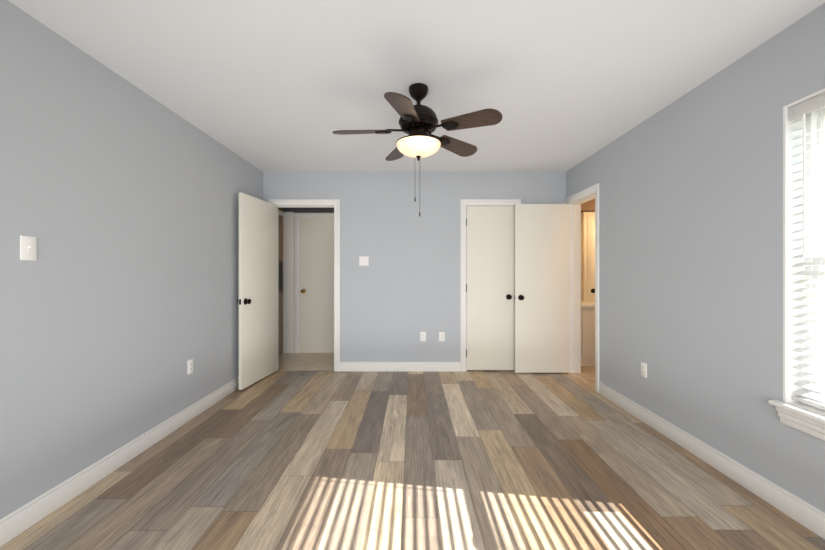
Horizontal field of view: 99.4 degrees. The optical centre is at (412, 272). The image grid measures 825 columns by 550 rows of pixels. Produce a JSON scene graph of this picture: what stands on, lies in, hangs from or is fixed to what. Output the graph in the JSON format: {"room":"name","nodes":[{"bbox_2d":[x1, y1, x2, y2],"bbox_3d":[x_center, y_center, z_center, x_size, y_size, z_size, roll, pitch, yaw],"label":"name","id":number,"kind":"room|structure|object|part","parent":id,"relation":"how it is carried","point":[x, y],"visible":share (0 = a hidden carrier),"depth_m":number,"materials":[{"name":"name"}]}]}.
{"room":"empty bedroom","nodes":[
{"label":"empty bedroom","id":0,"kind":"room"},
{"bbox_2d":[0,0,262,518],"bbox_3d":[-1.890,-0.010,1.695,0.120,2.440,5.430,0,0,0],"label":"wall","id":1,"kind":"structure","parent":0,"point":[119,296],"depth_m":2.03,"materials":[{"name":"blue paint"}]},
{"bbox_2d":[20,236,36,260],"bbox_3d":[-1.822,-0.115,1.665,0.016,0.115,0.070,0,0,0],"label":"light switch","id":2,"kind":"object","parent":1,"relation":"attached to","point":[28,247],"visible":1,"depth_m":1.66,"materials":[{"name":"white plastic"}]},
{"bbox_2d":[0,377,238,546],"bbox_3d":[-1.815,1.152,1.695,0.030,0.116,5.190,0,0,0],"label":"baseboard","id":3,"kind":"structure","parent":1,"relation":"attached to","point":[18,521],"depth_m":2.01,"materials":[{"name":"white paint"}]},
{"bbox_2d":[188,359,192,374],"bbox_3d":[-1.826,0.775,2.880,0.008,0.115,0.070,0,0,0],"label":"outlet","id":4,"kind":"object","parent":1,"relation":"attached to","point":[190,366],"visible":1,"depth_m":2.88,"materials":[{"name":"white plastic"}]},
{"bbox_2d":[278,210,283,216],"bbox_3d":[-1.940,0.150,4.815,0.021,2.120,0.810,0,0,0],"label":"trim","id":5,"kind":"structure","parent":1,"relation":"attached to","point":[281,213],"depth_m":5.16,"materials":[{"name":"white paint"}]},
{"bbox_2d":[278,208,282,355],"bbox_3d":[-2.000,-0.010,4.835,0.100,2.440,0.950,0,0,0],"label":"wall","id":6,"kind":"structure","parent":0,"point":[280,284],"depth_m":5.17,"materials":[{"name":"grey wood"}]},
{"bbox_2d":[283,208,333,352],"bbox_3d":[-1.175,-0.010,5.307,2.150,2.440,0.106,0,0,0],"label":"wall","id":7,"kind":"structure","parent":0,"point":[313,210],"depth_m":5.24,"materials":[{"name":"white paint"}]},
{"bbox_2d":[284,212,333,352],"bbox_3d":[-1.125,0.150,5.252,1.650,2.120,0.016,0,0,0],"label":"trim","id":8,"kind":"structure","parent":7,"relation":"attached to","point":[288,282],"depth_m":5.24,"materials":[{"name":"white paint"}]},
{"bbox_2d":[299,218,333,351],"bbox_3d":[-1.320,0.191,5.228,0.754,2.015,0.062,0,0,0],"label":"hall door","id":9,"kind":"structure","parent":7,"relation":"in","point":[316,284],"depth_m":5.25,"materials":[{"name":"beige paint"}]},
{"bbox_2d":[0,353,824,549],"bbox_3d":[0.825,1.240,2.205,5.950,0.060,6.310,0,0,0],"label":"floor","id":10,"kind":"structure","parent":0,"point":[337,460],"depth_m":2.05,"materials":[{"name":"brown wood"}]},
{"bbox_2d":[581,308,594,365],"bbox_3d":[2.900,0.831,4.755,1.500,0.760,0.582,0,0,0],"label":"bathroom vanity","id":11,"kind":"object","parent":10,"relation":"on","point":[587,314],"depth_m":4.49,"materials":[{"name":"beige paint"}]},
{"bbox_2d":[581,300,594,307],"bbox_3d":[2.900,0.430,4.763,1.540,0.040,0.566,0,0,0],"label":"countertop","id":12,"kind":"structure","parent":11,"relation":"on","point":[584,303],"depth_m":4.56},
{"bbox_2d":[263,172,565,361],"bbox_3d":[0.040,-0.010,4.350,3.980,2.440,0.120,0,0,0],"label":"wall","id":13,"kind":"structure","parent":0,"point":[399,293],"depth_m":4.29,"materials":[{"name":"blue paint"}]},
{"bbox_2d":[237,193,276,389],"bbox_3d":[-1.710,0.191,3.931,0.138,2.014,0.735,0,0,7],"label":"bedroom door","id":14,"kind":"structure","parent":13,"relation":"in","point":[257,301],"depth_m":3.85,"materials":[{"name":"beige paint"}]},
{"bbox_2d":[268,199,339,371],"bbox_3d":[-1.325,0.158,4.342,0.880,2.105,0.142,0,0,0],"label":"door frame","id":15,"kind":"structure","parent":13,"relation":"attached to","point":[308,203],"depth_m":4.28,"materials":[{"name":"white paint"}]},
{"bbox_2d":[359,256,368,265],"bbox_3d":[-0.595,-0.140,4.282,0.116,0.115,0.016,0,0,0],"label":"light switch","id":16,"kind":"object","parent":13,"relation":"attached to","point":[363,260],"visible":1,"depth_m":4.28,"materials":[{"name":"white plastic"}]},
{"bbox_2d":[340,362,459,371],"bbox_3d":[-0.150,1.152,4.283,1.470,0.116,0.014,0,0,0],"label":"baseboard","id":17,"kind":"structure","parent":13,"relation":"attached to","point":[344,366],"depth_m":4.28,"materials":[{"name":"white paint"}]},
{"bbox_2d":[420,332,425,340],"bbox_3d":[0.130,0.785,4.286,0.070,0.115,0.008,0,0,0],"label":"outlet","id":18,"kind":"object","parent":13,"relation":"attached to","point":[422,336],"visible":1,"depth_m":4.28,"materials":[{"name":"white plastic"}]},
{"bbox_2d":[439,332,444,340],"bbox_3d":[0.360,0.785,4.286,0.070,0.115,0.008,0,0,0],"label":"outlet","id":19,"kind":"object","parent":13,"relation":"attached to","point":[441,336],"visible":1,"depth_m":4.28,"materials":[{"name":"white plastic"}]},
{"bbox_2d":[466,206,513,369],"bbox_3d":[0.951,0.191,4.283,0.593,2.014,0.090,0,0,0],"label":"closet door","id":20,"kind":"structure","parent":13,"relation":"in","point":[489,287],"depth_m":4.29,"materials":[{"name":"beige paint"}]},
{"bbox_2d":[460,199,520,371],"bbox_3d":[0.955,0.158,4.342,0.740,2.105,0.142,0,0,0],"label":"trim","id":21,"kind":"structure","parent":13,"relation":"attached to","point":[464,203],"depth_m":4.28,"materials":[{"name":"white paint"}]},
{"bbox_2d":[8,0,824,171],"bbox_3d":[0.040,-1.290,1.695,3.980,0.120,5.430,0,0,0],"label":"ceiling","id":22,"kind":"structure","parent":0,"point":[293,85],"depth_m":2.06,"materials":[{"name":"white paint"}]},
{"bbox_2d":[333,83,501,216],"bbox_3d":[0.003,-0.813,2.319,1.052,0.834,1.078,0,0,0],"label":"ceiling fan","id":23,"kind":"object","parent":22,"relation":"hanging from","point":[418,123],"visible":0.98,"depth_m":2.24,"materials":[{"name":"brown wood"}]},
{"bbox_3d":[0.040,-0.815,2.330,0.297,0.082,0.297,0,0,0],"label":"lamp shade","id":24,"kind":"part","parent":23,"relation":"part of","materials":[{"name":"white glass"}]},
{"bbox_2d":[566,3,824,512],"bbox_3d":[1.955,-0.010,1.695,0.150,2.440,5.430,0,0,0],"label":"wall","id":25,"kind":"structure","parent":0,"point":[690,249],"depth_m":2.19,"materials":[{"name":"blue paint"}]},
{"bbox_2d":[515,204,568,372],"bbox_3d":[1.558,0.189,4.202,0.656,2.019,0.140,0,0,0],"label":"bathroom door","id":26,"kind":"structure","parent":25,"relation":"in","point":[541,288],"depth_m":4.19,"materials":[{"name":"beige paint"}]},
{"bbox_2d":[565,183,598,392],"bbox_3d":[1.947,0.155,3.902,0.172,2.110,0.774,0,0,0],"label":"door frame","id":27,"kind":"structure","parent":25,"relation":"attached to","point":[576,201],"depth_m":4.21,"materials":[{"name":"white paint"}]},
{"bbox_2d":[641,362,646,377],"bbox_3d":[1.876,0.790,2.840,0.008,0.115,0.070,0,0,0],"label":"outlet","id":28,"kind":"object","parent":25,"relation":"attached to","point":[643,369],"visible":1,"depth_m":2.83,"materials":[{"name":"white plastic"}]},
{"bbox_2d":[598,382,824,538],"bbox_3d":[1.873,1.152,1.308,0.014,0.116,4.415,0,0,0],"label":"baseboard","id":29,"kind":"structure","parent":25,"relation":"attached to","point":[812,518],"depth_m":2.04,"materials":[{"name":"white paint"}]},
{"bbox_2d":[768,88,824,440],"bbox_3d":[1.926,-0.038,1.323,0.208,1.603,0.949,0,0,0],"label":"window","id":30,"kind":"structure","parent":25,"relation":"in","point":[803,417],"depth_m":1.76,"materials":[{"name":"white paint"}]},
{"bbox_2d":[788,93,824,409],"bbox_3d":[1.923,-0.095,1.323,0.074,1.466,0.877,0,0,0],"label":"window blinds","id":31,"kind":"object","parent":30,"relation":"attached to","point":[804,108],"visible":1,"depth_m":1.69,"materials":[{"name":"white plastic"}]},
{"bbox_2d":[824,266,824,385],"bbox_3d":[2.845,-0.010,2.850,1.650,2.440,0.100,0,0,0],"label":"wall","id":32,"kind":"structure","parent":0,"point":[824,314],"depth_m":2.79,"materials":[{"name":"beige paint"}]},
{"bbox_3d":[2.940,-1.290,3.975,1.820,0.120,2.450,0,0,0],"label":"ceiling","id":33,"kind":"structure","parent":0,"visible":0},
{"bbox_2d":[581,199,594,212],"bbox_3d":[2.865,-1.040,4.915,1.669,0.379,0.270,0,0,0],"label":"ceiling soffit","id":34,"kind":"structure","parent":33,"relation":"attached to","point":[588,206],"depth_m":4.78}
]}

